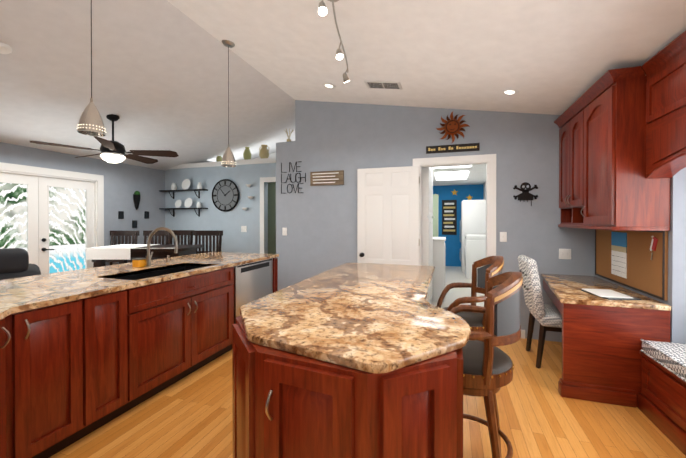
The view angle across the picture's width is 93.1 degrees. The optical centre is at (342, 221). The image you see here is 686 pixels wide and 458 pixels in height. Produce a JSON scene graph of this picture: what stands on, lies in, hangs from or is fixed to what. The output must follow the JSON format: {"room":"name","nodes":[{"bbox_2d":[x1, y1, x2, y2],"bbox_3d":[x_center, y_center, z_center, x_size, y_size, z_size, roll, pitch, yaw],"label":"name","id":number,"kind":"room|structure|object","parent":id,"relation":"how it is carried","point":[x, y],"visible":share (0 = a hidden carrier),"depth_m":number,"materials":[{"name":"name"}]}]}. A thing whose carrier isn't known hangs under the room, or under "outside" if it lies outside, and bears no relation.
{"room":"dining room and kitchen","nodes":[
{"label":"dining room and kitchen","id":0,"kind":"room"},
{"bbox_2d":[0,142,164,265],"bbox_3d":[-4.897,0.159,3.460,0.120,2.430,9.100,0,0,18],"label":"wall","id":1,"kind":"structure","parent":0,"point":[123,182],"depth_m":5.84,"materials":[{"name":"grey paint"}]},
{"bbox_2d":[0,162,103,273],"bbox_3d":[-4.452,0.286,4.746,0.156,2.160,1.820,0,0,18],"label":"french door","id":2,"kind":"structure","parent":1,"relation":"in","point":[36,182],"depth_m":4.85,"materials":[{"name":"white"}]},
{"bbox_2d":[118,191,148,227],"bbox_3d":[-3.920,-0.238,6.129,0.120,0.699,0.617,0,0,18],"label":"wall decor","id":3,"kind":"object","parent":1,"relation":"attached to","point":[136,196],"visible":0.94,"depth_m":6.12,"materials":[{"name":"black metal"}]},
{"bbox_2d":[165,161,275,253],"bbox_3d":[-1.289,0.089,6.466,4.850,2.535,0.930,0,0,18],"label":"wall","id":4,"kind":"structure","parent":0,"point":[229,224],"depth_m":6.34,"materials":[{"name":"grey paint"}]},
{"bbox_2d":[159,179,207,197],"bbox_3d":[-3.220,-0.670,6.554,1.085,0.392,0.160,0,0,18],"label":"shelf","id":5,"kind":"object","parent":4,"relation":"attached to","point":[185,186],"depth_m":6.52,"materials":[{"name":"black"}]},
{"bbox_2d":[159,197,207,216],"bbox_3d":[-3.220,-0.296,6.556,1.085,0.372,0.160,0,0,18],"label":"shelf","id":6,"kind":"object","parent":4,"relation":"attached to","point":[188,202],"depth_m":6.52,"materials":[{"name":"black"}]},
{"bbox_2d":[216,156,221,161],"bbox_3d":[-2.464,-1.244,6.475,0.120,0.128,0.118,0,0,18],"label":"vase","id":7,"kind":"object","parent":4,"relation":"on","point":[218,158],"visible":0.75,"depth_m":6.43,"materials":[{"name":"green ceramic"}]},
{"bbox_2d":[212,179,238,211],"bbox_3d":[-2.280,-0.515,6.295,0.632,0.632,0.034,0,0,18],"label":"clock","id":8,"kind":"object","parent":4,"relation":"attached to","point":[225,195],"visible":1,"depth_m":6.29,"materials":[{"name":"grey metal"}]},
{"bbox_2d":[241,226,246,231],"bbox_3d":[-1.893,0.135,6.198,0.120,0.118,0.012,0,0,18],"label":"light switch","id":9,"kind":"object","parent":4,"relation":"attached to","point":[243,228],"visible":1,"depth_m":6.20,"materials":[{"name":"white plastic"}]},
{"bbox_2d":[243,147,251,159],"bbox_3d":[-1.846,-1.309,6.271,0.157,0.261,0.154,0,0,18],"label":"vase","id":10,"kind":"object","parent":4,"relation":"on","point":[247,154],"visible":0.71,"depth_m":6.22,"materials":[{"name":"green ceramic"}]},
{"bbox_2d":[242,184,253,209],"bbox_3d":[-1.790,-0.462,6.110,0.244,0.487,0.120,0,0,18],"label":"shells","id":11,"kind":"object","parent":4,"relation":"attached to","point":[249,185],"visible":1,"depth_m":6.07,"materials":[{"name":"white ceramic"}]},
{"bbox_2d":[259,144,268,158],"bbox_3d":[-1.494,-1.316,6.154,0.224,0.276,0.187,0,0,18],"label":"vase","id":12,"kind":"object","parent":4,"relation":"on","point":[263,151],"visible":0.77,"depth_m":6.10,"materials":[{"name":"beige ceramic"}]},
{"bbox_2d":[254,152,275,253],"bbox_3d":[-1.185,-0.222,6.972,4.970,3.150,0.100,0,0,18],"label":"wall","id":13,"kind":"structure","parent":0,"point":[271,218],"depth_m":7.04,"materials":[{"name":"grey paint"}]},
{"bbox_2d":[0,0,685,170],"bbox_3d":[-1.288,-1.446,2.197,7.760,0.844,9.220,0,0,18],"label":"ceiling","id":14,"kind":"structure","parent":0,"point":[159,74],"depth_m":3.04,"materials":[{"name":"white paint"}]},
{"bbox_2d":[0,42,11,53],"bbox_3d":[-2.882,-1.461,2.738,0.134,0.056,0.136,0,0,18],"label":"smoke detector","id":15,"kind":"object","parent":14,"relation":"attached to","point":[5,48],"visible":1,"depth_m":2.73,"materials":[{"name":"white plastic"}]},
{"bbox_2d":[76,0,105,136],"bbox_3d":[-1.397,-1.112,1.804,0.132,1.242,0.130,0,0,18],"label":"pendant light","id":16,"kind":"object","parent":14,"relation":"hanging from","point":[90,123],"visible":1,"depth_m":1.78,"materials":[{"name":"silver metal"}]},
{"bbox_2d":[30,114,178,163],"bbox_3d":[-3.016,-1.077,4.259,1.488,0.613,1.502,0,0,18],"label":"fan","id":17,"kind":"object","parent":14,"relation":"hanging from","point":[112,151],"visible":1,"depth_m":4.20,"materials":[{"name":"black metal"}]},
{"bbox_2d":[221,40,235,166],"bbox_3d":[-1.127,-1.160,3.199,0.145,1.222,0.143,0,0,18],"label":"pendant light","id":18,"kind":"object","parent":14,"relation":"hanging from","point":[228,159],"visible":1,"depth_m":3.18,"materials":[{"name":"silver metal"}]},
{"bbox_2d":[322,83,335,88],"bbox_3d":[-0.170,-1.647,3.937,0.172,0.035,0.174,0,0,18],"label":"recessed light","id":19,"kind":"object","parent":14,"relation":"in","point":[329,85],"visible":0.98,"depth_m":3.93,"materials":[{"name":"white"}]},
{"bbox_2d":[318,0,349,82],"bbox_3d":[-0.031,-1.415,2.486,0.318,0.263,1.359,0,0,18],"label":"rail","id":20,"kind":"object","parent":14,"relation":"attached to","point":[322,9],"visible":1,"depth_m":2.43,"materials":[{"name":"silver metal"}]},
{"bbox_2d":[364,81,401,89],"bbox_3d":[0.453,-1.532,3.636,0.396,0.077,0.200,0,0,18],"label":"ceiling vent","id":21,"kind":"object","parent":14,"relation":"in","point":[383,84],"visible":1,"depth_m":3.62,"materials":[{"name":"white metal"}]},
{"bbox_2d":[500,89,518,95],"bbox_3d":[1.691,-1.315,3.298,0.172,0.035,0.174,0,0,18],"label":"recessed light","id":22,"kind":"object","parent":14,"relation":"in","point":[508,92],"visible":1,"depth_m":3.29,"materials":[{"name":"white"}]},
{"bbox_2d":[49,338,685,457],"bbox_3d":[-0.630,1.400,4.208,7.760,0.060,13.420,0,0,18],"label":"floor","id":23,"kind":"structure","parent":0,"point":[190,415],"depth_m":2.22,"materials":[{"name":"beige wood"}]},
{"bbox_2d":[0,248,40,279],"bbox_3d":[-4.021,0.806,3.080,1.700,1.060,0.890,0,0,-44],"label":"sofa","id":24,"kind":"object","parent":23,"relation":"on","point":[14,263],"visible":0.25,"depth_m":3.25,"materials":[{"name":"grey"}]},
{"bbox_2d":[92,231,138,267],"bbox_3d":[-3.822,0.757,5.486,0.501,1.210,0.500,0,0,-1],"label":"dining chair","id":25,"kind":"object","parent":23,"relation":"on","point":[126,234],"visible":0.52,"depth_m":5.67,"materials":[{"name":"black wood"}]},
{"bbox_2d":[0,256,278,457],"bbox_3d":[-1.515,0.924,2.159,1.922,0.915,4.402,0,0,18],"label":"base cabinet","id":26,"kind":"object","parent":23,"relation":"on","point":[42,422],"depth_m":2.22,"materials":[{"name":"wood"}]},
{"bbox_2d":[0,252,278,403],"bbox_3d":[-1.566,0.450,2.132,2.060,0.032,4.480,0,0,18],"label":"countertop","id":27,"kind":"structure","parent":26,"relation":"on","point":[53,326],"depth_m":2.12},
{"bbox_2d":[132,258,145,266],"bbox_3d":[-1.944,0.389,3.104,0.088,0.078,0.088,0,0,18],"label":"candle jar","id":28,"kind":"object","parent":27,"relation":"on","point":[138,262],"visible":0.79,"depth_m":3.07,"materials":[{"name":"orange"}]},
{"bbox_2d":[145,227,177,266],"bbox_3d":[-1.740,0.238,3.106,0.303,0.380,0.128,0,0,18],"label":"faucet","id":29,"kind":"object","parent":27,"relation":"on","point":[149,257],"visible":1,"depth_m":3.10,"materials":[{"name":"silver metal"}]},
{"bbox_2d":[234,258,272,323],"bbox_3d":[-1.305,0.864,3.888,0.618,0.809,0.759,0,0,18],"label":"dishwasher","id":30,"kind":"object","parent":26,"relation":"in","point":[253,281],"visible":0.23,"depth_m":3.70,"materials":[{"name":"grey metal"}]},
{"bbox_2d":[86,244,202,266],"bbox_3d":[-2.902,0.863,4.858,1.320,1.006,0.746,0,0,-1],"label":"dining table","id":31,"kind":"object","parent":23,"relation":"on","point":[122,253],"visible":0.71,"depth_m":4.57,"materials":[{"name":"white wood"}]},
{"bbox_2d":[128,230,171,262],"bbox_3d":[-3.243,0.757,5.494,0.501,1.210,0.500,0,0,-1],"label":"dining chair","id":32,"kind":"object","parent":23,"relation":"on","point":[160,233],"visible":0.35,"depth_m":5.68,"materials":[{"name":"black wood"}]},
{"bbox_2d":[155,230,193,257],"bbox_3d":[-2.930,0.756,5.648,0.501,1.210,0.500,0,0,-1],"label":"dining chair","id":33,"kind":"object","parent":23,"relation":"on","point":[185,233],"visible":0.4,"depth_m":5.84,"materials":[{"name":"black wood"}]},
{"bbox_2d":[194,230,222,253],"bbox_3d":[-2.357,0.757,5.505,0.501,1.210,0.500,0,0,-1],"label":"dining chair","id":34,"kind":"object","parent":23,"relation":"on","point":[218,234],"visible":0.44,"depth_m":5.69,"materials":[{"name":"black wood"}]},
{"bbox_2d":[232,350,462,457],"bbox_3d":[0.202,0.924,2.143,1.044,0.915,2.276,0,0,18],"label":"kitchen island","id":35,"kind":"object","parent":23,"relation":"on","point":[283,407],"depth_m":1.07,"materials":[{"name":"wood"}]},
{"bbox_2d":[232,262,470,381],"bbox_3d":[0.212,0.450,2.172,1.122,0.032,2.289,0,0,18],"label":"island countertop","id":36,"kind":"structure","parent":35,"relation":"on","point":[365,316],"depth_m":1.40,"materials":[{"name":"beige stone"}]},
{"bbox_2d":[437,256,503,340],"bbox_3d":[0.945,0.818,2.473,0.499,1.127,0.560,0,0,18],"label":"stool","id":37,"kind":"object","parent":23,"relation":"on","point":[491,267],"visible":0.27,"depth_m":2.41,"materials":[{"name":"brown wood"}]},
{"bbox_2d":[450,272,522,457],"bbox_3d":[0.692,0.822,1.770,0.498,1.127,0.561,0,0,18],"label":"stool","id":38,"kind":"object","parent":23,"relation":"on","point":[488,365],"visible":0.52,"depth_m":1.57,"materials":[{"name":"brown wood"}]},
{"bbox_2d":[518,255,561,368],"bbox_3d":[2.104,0.865,3.198,0.615,1.025,0.500,0,0,18],"label":"desk chair","id":39,"kind":"object","parent":23,"relation":"on","point":[548,317],"visible":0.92,"depth_m":3.05,"materials":[{"name":"fabric"}]},
{"bbox_2d":[541,274,670,407],"bbox_3d":[2.251,0.989,3.082,0.692,0.775,1.340,0,0,18],"label":"desk","id":40,"kind":"object","parent":23,"relation":"on","point":[601,349],"visible":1,"depth_m":2.49,"materials":[{"name":"wood"}]},
{"bbox_2d":[581,288,640,299],"bbox_3d":[2.179,0.595,2.684,0.268,0.018,0.339,0,0,4],"label":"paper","id":41,"kind":"object","parent":40,"relation":"on","point":[608,294],"visible":1,"depth_m":2.62,"materials":[{"name":"white paper"}]},
{"bbox_2d":[638,339,685,455],"bbox_3d":[2.021,1.126,1.230,0.430,0.523,2.346,0,0,18],"label":"window seat","id":42,"kind":"object","parent":23,"relation":"on","point":[662,401],"visible":1,"depth_m":2.13,"materials":[{"name":"brown wood"}]},
{"bbox_2d":[276,100,594,341],"bbox_3d":[0.931,-0.206,4.337,4.000,3.150,0.220,0,0,18],"label":"wall","id":43,"kind":"structure","parent":0,"point":[319,223],"depth_m":4.27,"materials":[{"name":"grey paint"}]},
{"bbox_2d":[282,228,286,235],"bbox_3d":[-0.865,0.142,4.806,0.075,0.118,0.012,0,0,18],"label":"light switch","id":44,"kind":"object","parent":43,"relation":"attached to","point":[284,231],"visible":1,"depth_m":4.81,"materials":[{"name":"white plastic"}]},
{"bbox_2d":[284,129,292,141],"bbox_3d":[-0.813,-1.292,4.906,0.140,0.210,0.143,0,0,18],"label":"vase","id":45,"kind":"object","parent":43,"relation":"on","point":[288,139],"visible":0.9,"depth_m":4.89,"materials":[{"name":"beige ceramic"}]},
{"bbox_2d":[281,161,305,193],"bbox_3d":[-0.726,-0.648,4.750,0.401,0.461,0.010,0,0,18],"label":"art","id":46,"kind":"object","parent":43,"relation":"attached to","point":[300,177],"visible":1,"depth_m":4.75,"materials":[{"name":"black metal"}]},
{"bbox_2d":[310,170,343,185],"bbox_3d":[-0.228,-0.618,4.587,0.500,0.200,0.022,0,0,18],"label":"sign","id":47,"kind":"object","parent":43,"relation":"attached to","point":[320,178],"visible":1,"depth_m":4.58,"materials":[{"name":"brown wood"}]},
{"bbox_2d":[172,154,524,338],"bbox_3d":[-0.835,0.097,5.184,6.514,2.535,1.279,0,0,18],"label":"trim","id":48,"kind":"structure","parent":43,"relation":"attached to","point":[488,161],"depth_m":4.04,"materials":[{"name":"white wood"}]},
{"bbox_2d":[357,166,419,264],"bbox_3d":[0.582,0.320,4.263,0.825,2.075,0.113,0,0,18],"label":"kitchen door","id":49,"kind":"structure","parent":43,"relation":"in","point":[387,215],"depth_m":4.27,"materials":[{"name":"white wood"}]},
{"bbox_2d":[436,112,469,142],"bbox_3d":[1.361,-1.183,4.039,0.409,0.409,0.054,0,0,18],"label":"artwork","id":50,"kind":"object","parent":43,"relation":"attached to","point":[452,127],"visible":1,"depth_m":4.04,"materials":[{"name":"orange metal"}]},
{"bbox_2d":[426,143,479,153],"bbox_3d":[1.364,-0.919,4.060,0.631,0.090,0.022,0,0,18],"label":"sign","id":51,"kind":"object","parent":43,"relation":"attached to","point":[454,148],"visible":1,"depth_m":4.05,"materials":[{"name":"black wood"}]},
{"bbox_2d":[500,232,506,241],"bbox_3d":[1.919,0.179,3.888,0.075,0.118,0.012,0,0,18],"label":"light switch","id":52,"kind":"object","parent":43,"relation":"attached to","point":[503,236],"visible":1,"depth_m":3.89,"materials":[{"name":"white plastic"}]},
{"bbox_2d":[513,182,537,205],"bbox_3d":[2.138,-0.325,3.802,0.258,0.281,0.028,0,0,18],"label":"art","id":53,"kind":"object","parent":43,"relation":"attached to","point":[525,188],"visible":1,"depth_m":3.81,"materials":[{"name":"black metal"}]},
{"bbox_2d":[559,249,570,258],"bbox_3d":[2.522,0.364,3.690,0.120,0.118,0.012,0,0,18],"label":"electrical outlet","id":54,"kind":"object","parent":43,"relation":"attached to","point":[564,253],"visible":1,"depth_m":3.69,"materials":[{"name":"white plastic"}]},
{"bbox_2d":[435,171,468,180],"bbox_3d":[2.530,-1.069,7.585,0.700,0.038,1.200,0,0,18],"label":"ceiling light","id":55,"kind":"object","parent":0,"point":[460,175],"depth_m":7.33,"materials":[{"name":"white plastic"}]},
{"bbox_2d":[433,165,471,168],"bbox_3d":[1.904,-1.058,5.686,0.700,0.038,1.200,0,0,18],"label":"ceiling light","id":56,"kind":"object","parent":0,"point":[467,165],"depth_m":6.22,"materials":[{"name":"white plastic"}]},
{"bbox_2d":[431,266,484,307],"bbox_3d":[2.354,1.351,6.984,1.750,0.004,5.879,0,0,18],"label":"floor","id":57,"kind":"structure","parent":0,"point":[454,274],"depth_m":6.51,"materials":[{"name":"beige tile"}]},
{"bbox_2d":[421,167,432,303],"bbox_3d":[1.076,0.205,5.018,0.546,2.320,1.160,0,0,18],"label":"pantry","id":58,"kind":"object","parent":57,"relation":"on","point":[426,216],"visible":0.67,"depth_m":4.40,"materials":[{"name":"white wood"}]},
{"bbox_2d":[432,194,438,236],"bbox_3d":[1.681,0.205,6.788,0.588,2.300,0.940,0,0,18],"label":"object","id":59,"kind":"object","parent":57,"relation":"on","point":[435,214],"visible":0.04,"depth_m":6.73,"materials":[{"name":"green metal"}]},
{"bbox_2d":[432,237,445,302],"bbox_3d":[1.476,0.760,5.911,0.748,1.200,0.740,0,0,18],"label":"washer","id":60,"kind":"object","parent":57,"relation":"on","point":[439,264],"visible":0.27,"depth_m":5.50,"materials":[{"name":"white metal"}]},
{"bbox_2d":[460,200,485,272],"bbox_3d":[3.515,0.383,8.796,0.678,1.920,0.700,0,0,18],"label":"fridge","id":61,"kind":"object","parent":57,"relation":"on","point":[473,217],"visible":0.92,"depth_m":8.48,"materials":[{"name":"white metal"}]},
{"bbox_2d":[465,234,485,278],"bbox_3d":[3.289,0.833,7.951,0.576,1.030,0.650,0,0,18],"label":"dryer","id":62,"kind":"object","parent":57,"relation":"on","point":[475,247],"visible":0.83,"depth_m":7.68,"materials":[{"name":"white metal"}]},
{"bbox_2d":[433,165,485,266],"bbox_3d":[2.369,0.103,7.024,1.950,2.500,5.980,0,0,18],"label":"wall","id":63,"kind":"structure","parent":0,"point":[473,184],"depth_m":9.70,"materials":[{"name":"blue paint"}]},
{"bbox_2d":[442,200,456,234],"bbox_3d":[3.198,-0.138,9.777,0.420,1.050,0.024,0,0,18],"label":"sign","id":64,"kind":"object","parent":63,"relation":"attached to","point":[449,217],"visible":0.96,"depth_m":9.77,"materials":[{"name":"black wood"}]},
{"bbox_2d":[435,189,471,199],"bbox_3d":[3.280,-0.808,9.750,1.179,0.369,0.013,0,0,18],"label":"artwork","id":65,"kind":"object","parent":63,"relation":"attached to","point":[455,192],"visible":0.6,"depth_m":9.71,"materials":[{"name":"gold metal"}]},
{"bbox_2d":[595,167,685,343],"bbox_3d":[1.912,0.125,0.225,0.440,2.535,7.220,0,0,18],"label":"wall","id":66,"kind":"structure","parent":0,"point":[676,301],"depth_m":2.34,"materials":[{"name":"grey paint"}]},
{"bbox_2d":[558,110,577,225],"bbox_3d":[2.501,-0.527,3.277,0.348,1.114,0.799,0,0,18],"label":"upper cabinet","id":67,"kind":"object","parent":66,"relation":"attached to","point":[568,133],"depth_m":3.40,"materials":[{"name":"brown wood"}]},
{"bbox_2d":[578,74,670,229],"bbox_3d":[2.319,-0.524,2.725,0.348,1.114,0.650,0,0,18],"label":"upper cabinet","id":68,"kind":"object","parent":66,"relation":"attached to","point":[605,183],"depth_m":2.46,"materials":[{"name":"brown wood"}]},
{"bbox_2d":[595,229,667,300],"bbox_3d":[2.567,0.319,2.969,0.031,0.515,1.200,0,0,18],"label":"corkboard","id":69,"kind":"object","parent":66,"relation":"attached to","point":[637,260],"visible":0.92,"depth_m":2.78,"materials":[{"name":"cork"},{"name":"paper"},{"name":"dark wood"}]},
{"bbox_2d":[642,31,685,178],"bbox_3d":[1.919,-0.723,1.264,0.198,0.820,2.368,0,0,18],"label":"arched valance","id":70,"kind":"object","parent":66,"relation":"attached to","point":[664,68],"visible":0.98,"depth_m":2.17,"materials":[{"name":"brown wood"}]},
{"label":"outside","id":71,"kind":"structure","parent":0,"visible":0},
{"bbox_2d":[0,182,84,272],"bbox_3d":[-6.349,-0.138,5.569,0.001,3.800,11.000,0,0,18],"label":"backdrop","id":72,"kind":"structure","parent":71,"point":[19,190],"depth_m":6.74,"materials":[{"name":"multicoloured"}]}
]}

